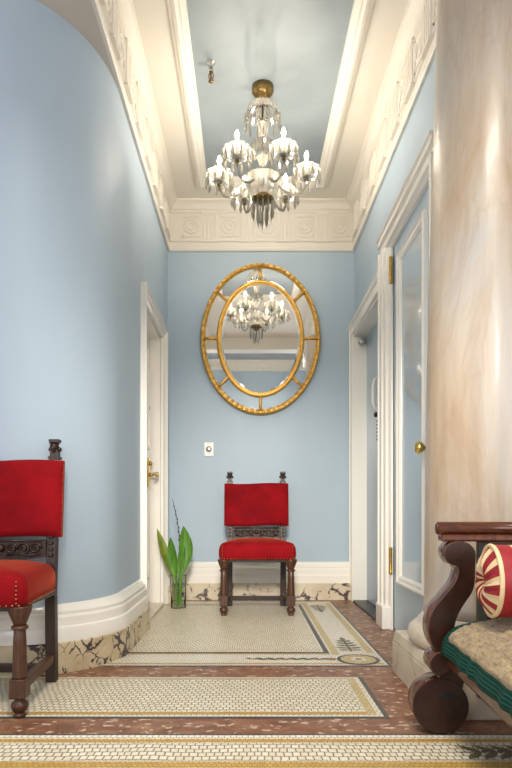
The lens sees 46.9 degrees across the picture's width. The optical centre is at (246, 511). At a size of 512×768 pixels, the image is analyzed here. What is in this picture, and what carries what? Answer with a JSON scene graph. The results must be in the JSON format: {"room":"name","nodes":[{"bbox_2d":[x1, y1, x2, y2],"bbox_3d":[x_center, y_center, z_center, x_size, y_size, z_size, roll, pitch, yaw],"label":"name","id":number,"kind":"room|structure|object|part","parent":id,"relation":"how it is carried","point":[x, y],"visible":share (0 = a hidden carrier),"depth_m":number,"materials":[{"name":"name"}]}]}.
{"room":"historic interior","nodes":[
{"label":"historic interior","id":0,"kind":"room"},
{"bbox_2d":[0,0,167,607],"bbox_3d":[-1.610,-0.900,3.445,1.980,3.160,2.330,0,0,0],"label":"wall","id":1,"kind":"structure","parent":0,"point":[80,231],"depth_m":2.53,"materials":[{"name":"blue paint"}]},
{"bbox_2d":[0,579,147,645],"bbox_3d":[-1.430,0.469,2.607,2.264,0.162,0.778,0,0,-26],"label":"baseboard","id":2,"kind":"structure","parent":1,"relation":"attached to","point":[97,617],"depth_m":2.58,"materials":[{"name":"beige paint"}]},
{"bbox_2d":[0,606,149,677],"bbox_3d":[-1.427,0.615,2.604,2.274,0.130,0.786,0,0,-26],"label":"trim","id":3,"kind":"structure","parent":1,"relation":"attached to","point":[77,655],"depth_m":2.57,"materials":[{"name":"beige stone"}]},
{"bbox_2d":[36,0,116,85],"bbox_3d":[0.100,-2.351,1.810,3.200,0.638,2.140,0,0,0],"label":"ceiling","id":4,"kind":"structure","parent":1,"relation":"attached to","point":[80,14],"depth_m":2.43,"materials":[{"name":"paint"}]},
{"bbox_2d":[141,282,167,620],"bbox_3d":[-0.692,-0.331,3.905,0.216,2.022,0.940,0,0,0],"label":"door","id":5,"kind":"structure","parent":1,"relation":"in","point":[153,327],"depth_m":4.29,"materials":[{"name":"beige paint"}]},
{"bbox_3d":[-0.700,-0.345,3.895,0.013,1.650,0.550,0,0,0],"label":"panel moulding","id":6,"kind":"part","parent":5,"relation":"part of","materials":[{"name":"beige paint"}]},
{"bbox_3d":[-0.700,-0.280,4.195,0.013,0.200,0.060,0,0,0],"label":"lock plate","id":7,"kind":"part","parent":5,"relation":"part of","materials":[{"name":"gold metal"}]},
{"bbox_3d":[-0.660,-0.303,4.147,0.068,0.120,0.138,0,0,0],"label":"handle","id":8,"kind":"part","parent":5,"relation":"part of","materials":[{"name":"gold metal"}]},
{"bbox_2d":[91,0,436,251],"bbox_3d":[0.110,-2.221,2.775,1.460,0.378,3.670,0,0,0],"label":"trim","id":9,"kind":"structure","parent":1,"relation":"attached to","point":[186,224],"depth_m":3.79,"materials":[{"name":"beige paint"}]},
{"bbox_2d":[0,600,511,767],"bbox_3d":[0.000,0.708,1.700,5.200,0.064,6.200,0,0,0],"label":"floor","id":10,"kind":"structure","parent":0,"point":[256,685],"depth_m":2.08,"materials":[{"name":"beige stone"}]},
{"bbox_2d":[0,439,64,717],"bbox_3d":[-0.974,0.192,2.163,0.520,0.972,0.520,0,0,0],"label":"dining chair","id":11,"kind":"object","parent":10,"relation":"on","point":[31,491],"visible":1,"depth_m":2.33,"materials":[{"name":"red fabric"}]},
{"bbox_3d":[-0.754,0.494,1.958,0.080,0.368,0.080,0,0,0],"label":"leg","id":12,"kind":"part","parent":11,"relation":"part of","materials":[{"name":"brown wood"}]},
{"bbox_3d":[-0.974,0.152,2.341,0.352,0.085,0.041,0,0,0],"label":"carved rail","id":13,"kind":"part","parent":11,"relation":"part of","materials":[{"name":"brown wood"}]},
{"bbox_3d":[-0.974,0.314,2.135,0.436,0.025,0.405,0,0,0],"label":"seat frame","id":14,"kind":"part","parent":11,"relation":"part of","materials":[{"name":"red fabric"}]},
{"bbox_3d":[-0.974,0.243,2.125,0.511,0.134,0.445,0,0,0],"label":"seat","id":15,"kind":"part","parent":11,"relation":"part of","materials":[{"name":"red fabric"}]},
{"bbox_3d":[-0.974,-0.054,2.365,0.466,0.315,0.084,0,0,0],"label":"backrest","id":16,"kind":"part","parent":11,"relation":"part of","materials":[{"name":"red fabric"}]},
{"bbox_3d":[-0.781,0.228,2.374,0.040,0.900,0.082,0,0,0],"label":"leg","id":17,"kind":"part","parent":11,"relation":"part of","materials":[{"name":"brown wood"}]},
{"bbox_2d":[170,574,185,608],"bbox_3d":[-0.485,0.561,4.170,0.117,0.234,0.117,0,0,0],"label":"glass vase","id":18,"kind":"object","parent":10,"relation":"on","point":[184,605],"visible":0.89,"depth_m":4.15,"materials":[{"name":"clear glass"}]},
{"bbox_2d":[157,526,192,605],"bbox_3d":[-0.509,0.380,4.167,0.253,0.564,0.059,0,0,-6],"label":"leaf spray","id":19,"kind":"object","parent":18,"relation":"in","point":[175,564],"visible":0.99,"depth_m":4.18,"materials":[{"name":"green plant"}]},
{"bbox_2d":[172,499,179,604],"bbox_3d":[-0.501,0.284,4.208,0.062,0.755,0.012,0,0,0],"label":"bare twig","id":20,"kind":"object","parent":18,"relation":"in","point":[172,499],"visible":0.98,"depth_m":4.21,"materials":[{"name":"plant"}]},
{"bbox_2d":[218,472,296,615],"bbox_3d":[0.068,0.192,4.070,0.520,0.972,0.520,0,0,0],"label":"dining chair","id":21,"kind":"object","parent":10,"relation":"on","point":[257,504],"visible":1,"depth_m":4.24,"materials":[{"name":"red fabric"}]},
{"bbox_3d":[-0.152,0.494,3.865,0.080,0.368,0.080,0,0,0],"label":"leg","id":22,"kind":"part","parent":21,"relation":"part of","materials":[{"name":"brown wood"}]},
{"bbox_3d":[-0.125,0.228,4.281,0.040,0.900,0.082,0,0,0],"label":"leg","id":23,"kind":"part","parent":21,"relation":"part of","materials":[{"name":"brown wood"}]},
{"bbox_3d":[0.068,0.152,4.247,0.352,0.085,0.041,0,0,0],"label":"carved rail","id":24,"kind":"part","parent":21,"relation":"part of","materials":[{"name":"brown wood"}]},
{"bbox_3d":[0.068,-0.054,4.272,0.466,0.315,0.084,0,0,0],"label":"backrest","id":25,"kind":"part","parent":21,"relation":"part of","materials":[{"name":"red fabric"}]},
{"bbox_3d":[0.068,0.243,4.032,0.511,0.134,0.445,0,0,0],"label":"seat","id":26,"kind":"part","parent":21,"relation":"part of","materials":[{"name":"red fabric"}]},
{"bbox_3d":[0.068,0.314,4.043,0.436,0.025,0.405,0,0,0],"label":"seat frame","id":27,"kind":"part","parent":21,"relation":"part of","materials":[{"name":"brown wood"}]},
{"bbox_3d":[0.261,0.228,4.281,0.040,0.900,0.082,0,0,0],"label":"leg","id":28,"kind":"part","parent":21,"relation":"part of","materials":[{"name":"brown wood"}]},
{"bbox_3d":[0.288,0.494,3.865,0.080,0.368,0.080,0,0,0],"label":"leg","id":29,"kind":"part","parent":21,"relation":"part of","materials":[{"name":"brown wood"}]},
{"bbox_2d":[393,0,511,719],"bbox_3d":[0.925,-0.676,2.220,0.620,2.712,0.620,0,0,0],"label":"marble column","id":30,"kind":"structure","parent":10,"relation":"on","point":[468,454],"depth_m":2.05,"materials":[{"name":"beige stone"}]},
{"bbox_2d":[408,522,511,733],"bbox_3d":[0.921,0.354,1.180,0.913,0.648,1.352,0,0,4],"label":"bench","id":31,"kind":"object","parent":10,"relation":"on","point":[437,699],"visible":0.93,"depth_m":1.80,"materials":[{"name":"brown wood"}]},
{"bbox_3d":[0.627,0.293,1.832,0.144,0.409,0.092,0,0,4],"label":"post","id":32,"kind":"part","parent":31,"relation":"part of","materials":[{"name":"brown wood"}]},
{"bbox_3d":[0.999,0.080,1.803,0.804,0.022,0.054,0,0,4],"label":"crest moulding","id":33,"kind":"part","parent":31,"relation":"part of","materials":[{"name":"brown wood"}]},
{"bbox_2d":[441,617,511,717],"bbox_3d":[0.922,0.356,1.205,0.763,0.148,1.102,0,0,4],"label":"seat cushion","id":34,"kind":"object","parent":31,"relation":"on","point":[481,650],"visible":1,"depth_m":1.48,"materials":[{"name":"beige fabric"}]},
{"bbox_2d":[475,543,511,617],"bbox_3d":[0.889,0.184,1.560,0.530,0.200,0.200,0,0,6],"label":"bolster","id":35,"kind":"object","parent":34,"relation":"on","point":[493,585],"visible":1,"depth_m":1.53,"materials":[{"name":"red fabric"}]},
{"bbox_3d":[0.582,0.446,1.205,0.036,0.056,1.210,0,0,4],"label":"rail","id":36,"kind":"part","parent":31,"relation":"part of","materials":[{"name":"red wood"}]},
{"bbox_3d":[0.733,0.333,1.845,0.024,0.492,0.028,0,0,4],"label":"post","id":37,"kind":"part","parent":31,"relation":"part of","materials":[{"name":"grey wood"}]},
{"bbox_3d":[1.073,0.264,1.822,0.660,0.350,0.018,0,0,4],"label":"panel","id":38,"kind":"part","parent":31,"relation":"part of","materials":[{"name":"red fabric"}]},
{"bbox_2d":[168,252,354,561],"bbox_3d":[0.110,-0.900,4.685,1.900,3.160,0.150,0,0,0],"label":"wall","id":39,"kind":"structure","parent":0,"point":[307,440],"depth_m":4.61,"materials":[{"name":"blue paint"}]},
{"bbox_2d":[204,442,213,455],"bbox_3d":[-0.297,-0.490,4.596,0.076,0.110,0.028,0,0,0],"label":"dimmer switch","id":40,"kind":"object","parent":39,"relation":"attached to","point":[208,446],"visible":1,"depth_m":4.60,"materials":[{"name":"beige plastic"}]},
{"bbox_2d":[168,562,349,585],"bbox_3d":[0.090,0.469,4.493,1.420,0.162,0.234,0,0,0],"label":"baseboard","id":41,"kind":"structure","parent":39,"relation":"attached to","point":[196,572],"depth_m":4.57,"materials":[{"name":"beige paint"}]},
{"bbox_2d":[168,583,350,602],"bbox_3d":[0.090,0.615,4.493,1.420,0.130,0.234,0,0,0],"label":"trim","id":42,"kind":"structure","parent":39,"relation":"attached to","point":[194,591],"depth_m":4.56,"materials":[{"name":"stone"}]},
{"bbox_2d":[200,263,319,414],"bbox_3d":[0.104,-1.340,4.572,0.932,1.172,0.076,0,0,0],"label":"oval mirror","id":43,"kind":"object","parent":39,"relation":"attached to","point":[260,336],"visible":1,"depth_m":4.55,"materials":[{"name":"gold wood"}]},
{"bbox_3d":[-0.242,-1.520,4.564,0.188,0.345,0.008,0,0,0],"label":"border glass","id":44,"kind":"part","parent":43,"relation":"part of","materials":[{"name":"white mirror"}]},
{"bbox_3d":[-0.238,-1.153,4.564,0.195,0.360,0.008,0,0,0],"label":"border glass","id":45,"kind":"part","parent":43,"relation":"part of","materials":[{"name":"white mirror"}]},
{"bbox_3d":[-0.065,-1.764,4.564,0.326,0.271,0.008,0,0,0],"label":"border glass","id":46,"kind":"part","parent":43,"relation":"part of","materials":[{"name":"white mirror"}]},
{"bbox_3d":[-0.060,-0.910,4.564,0.316,0.260,0.008,0,0,0],"label":"border glass","id":47,"kind":"part","parent":43,"relation":"part of","materials":[{"name":"white mirror"}]},
{"bbox_3d":[0.104,-1.340,4.552,0.669,0.901,0.026,0,0,0],"label":"frame","id":48,"kind":"part","parent":43,"relation":"part of","materials":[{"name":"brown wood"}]},
{"bbox_3d":[0.104,-1.340,4.557,0.636,0.868,0.006,0,0,0],"label":"glass","id":49,"kind":"part","parent":43,"relation":"part of","materials":[{"name":"white mirror"}]},
{"bbox_3d":[0.268,-0.910,4.564,0.316,0.260,0.008,0,0,0],"label":"border glass","id":50,"kind":"part","parent":43,"relation":"part of","materials":[{"name":"white mirror"}]},
{"bbox_3d":[0.273,-1.764,4.564,0.326,0.271,0.008,0,0,0],"label":"border glass","id":51,"kind":"part","parent":43,"relation":"part of","materials":[{"name":"white mirror"}]},
{"bbox_3d":[0.446,-1.153,4.564,0.195,0.360,0.008,0,0,0],"label":"border glass","id":52,"kind":"part","parent":43,"relation":"part of","materials":[{"name":"white mirror"}]},
{"bbox_3d":[0.450,-1.520,4.564,0.188,0.345,0.008,0,0,0],"label":"border glass","id":53,"kind":"part","parent":43,"relation":"part of","materials":[{"name":"white mirror"}]},
{"bbox_2d":[132,0,407,197],"bbox_3d":[0.110,-2.465,2.820,1.900,0.110,3.760,0,0,0],"label":"ceiling","id":54,"kind":"structure","parent":0,"point":[297,46],"depth_m":3.25,"materials":[{"name":"beige paint"}]},
{"bbox_2d":[206,59,215,83],"bbox_3d":[-0.195,-2.384,3.200,0.051,0.101,0.051,0,0,0],"label":"sprinkler","id":55,"kind":"object","parent":54,"relation":"attached to","point":[210,63],"visible":1,"depth_m":3.19,"materials":[{"name":"grey metal"}]},
{"bbox_2d":[205,79,321,229],"bbox_3d":[0.090,-2.029,3.380,0.670,0.813,0.615,0,0,0],"label":"crystal chandelier","id":56,"kind":"object","parent":54,"relation":"hanging from","point":[262,186],"visible":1,"depth_m":3.34,"materials":[{"name":"clear glass"}]},
{"bbox_3d":[-0.159,-1.923,3.402,0.158,0.058,0.150,0,0,0],"label":"drip dish","id":57,"kind":"part","parent":56,"relation":"part of","materials":[{"name":"clear glass"}]},
{"bbox_3d":[-0.048,-1.850,3.392,0.240,0.099,0.020,0,0,5],"label":"arm","id":58,"kind":"part","parent":56,"relation":"part of","materials":[{"name":"clear glass"}]},
{"bbox_3d":[-0.053,-1.923,3.175,0.158,0.058,0.150,0,0,0],"label":"drip dish","id":59,"kind":"part","parent":56,"relation":"part of","materials":[{"name":"clear glass"}]},
{"bbox_3d":[-0.016,-1.923,3.607,0.158,0.058,0.150,0,0,0],"label":"drip dish","id":60,"kind":"part","parent":56,"relation":"part of","materials":[{"name":"clear glass"}]},
{"bbox_3d":[0.011,-1.850,3.267,0.020,0.099,0.240,0,0,35],"label":"arm","id":61,"kind":"part","parent":56,"relation":"part of","materials":[{"name":"clear glass"}]},
{"bbox_3d":[0.032,-1.850,3.506,0.020,0.099,0.240,0,0,-25],"label":"arm","id":62,"kind":"part","parent":56,"relation":"part of","materials":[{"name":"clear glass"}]},
{"bbox_3d":[0.090,-2.095,3.380,0.132,0.037,0.132,0,0,0],"label":"dish","id":63,"kind":"part","parent":56,"relation":"part of","materials":[{"name":"clear glass"}]},
{"bbox_3d":[0.090,-1.857,3.380,0.216,0.110,0.216,0,0,0],"label":"lamp shade","id":64,"kind":"part","parent":56,"relation":"part of","materials":[{"name":"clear glass"}]},
{"bbox_3d":[0.090,-2.312,3.380,0.208,0.090,0.208,0,0,0],"label":"lamp shade","id":65,"kind":"part","parent":56,"relation":"part of","materials":[{"name":"clear glass"}]},
{"bbox_3d":[0.148,-1.850,3.255,0.020,0.099,0.240,0,0,-25],"label":"arm","id":66,"kind":"part","parent":56,"relation":"part of","materials":[{"name":"clear glass"}]},
{"bbox_3d":[0.169,-1.850,3.493,0.020,0.099,0.240,0,0,35],"label":"arm","id":67,"kind":"part","parent":56,"relation":"part of","materials":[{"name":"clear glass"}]},
{"bbox_3d":[0.196,-1.923,3.153,0.158,0.058,0.150,0,0,0],"label":"drip dish","id":68,"kind":"part","parent":56,"relation":"part of","materials":[{"name":"clear glass"}]},
{"bbox_3d":[0.233,-1.923,3.585,0.158,0.058,0.150,0,0,0],"label":"drip dish","id":69,"kind":"part","parent":56,"relation":"part of","materials":[{"name":"clear glass"}]},
{"bbox_3d":[0.228,-1.850,3.368,0.240,0.099,0.020,0,0,5],"label":"arm","id":70,"kind":"part","parent":56,"relation":"part of","materials":[{"name":"clear glass"}]},
{"bbox_3d":[0.339,-1.923,3.358,0.158,0.058,0.150,0,0,0],"label":"drip dish","id":71,"kind":"part","parent":56,"relation":"part of","materials":[{"name":"clear glass"}]},
{"bbox_2d":[167,0,373,187],"bbox_3d":[0.110,-2.413,3.393,0.974,0.065,1.949,0,0,0],"label":"trim","id":72,"kind":"structure","parent":54,"relation":"attached to","point":[177,9],"depth_m":3.31,"materials":[{"name":"beige paint"}]},
{"bbox_2d":[355,56,435,311],"bbox_3d":[1.720,-0.900,3.572,1.760,3.160,2.075,0,0,0],"label":"wall","id":73,"kind":"structure","parent":0,"point":[421,120],"depth_m":3.38,"materials":[{"name":"blue paint"}]},
{"bbox_2d":[347,273,377,620],"bbox_3d":[0.886,-0.383,4.082,0.208,2.125,1.043,0,0,0],"label":"door","id":74,"kind":"structure","parent":73,"relation":"in","point":[362,328],"depth_m":4.46,"materials":[{"name":"beige paint"}]},
{"bbox_3d":[0.879,-0.810,4.030,0.061,0.240,0.024,0,0,0],"label":"pull handle","id":75,"kind":"part","parent":74,"relation":"part of","materials":[{"name":"beige plastic"}]},
{"bbox_2d":[376,130,432,629],"bbox_3d":[0.834,-0.481,3.057,0.132,2.322,1.038,0,0,0],"label":"door","id":76,"kind":"structure","parent":73,"relation":"in","point":[403,242],"depth_m":3.17,"materials":[{"name":"beige paint"}]},
{"bbox_3d":[0.833,-0.512,3.007,0.026,1.815,0.495,0,0,0],"label":"panel moulding","id":77,"kind":"part","parent":76,"relation":"part of","materials":[{"name":"beige paint"}]},
{"bbox_3d":[0.845,-0.512,3.007,0.005,1.725,0.405,0,0,0],"label":"panel","id":78,"kind":"part","parent":76,"relation":"part of","materials":[{"name":"glass"}]},
{"bbox_3d":[0.807,-0.295,2.705,0.078,0.058,0.058,0,0,0],"label":"knob","id":79,"kind":"part","parent":76,"relation":"part of","materials":[{"name":"gold metal"}]}
]}

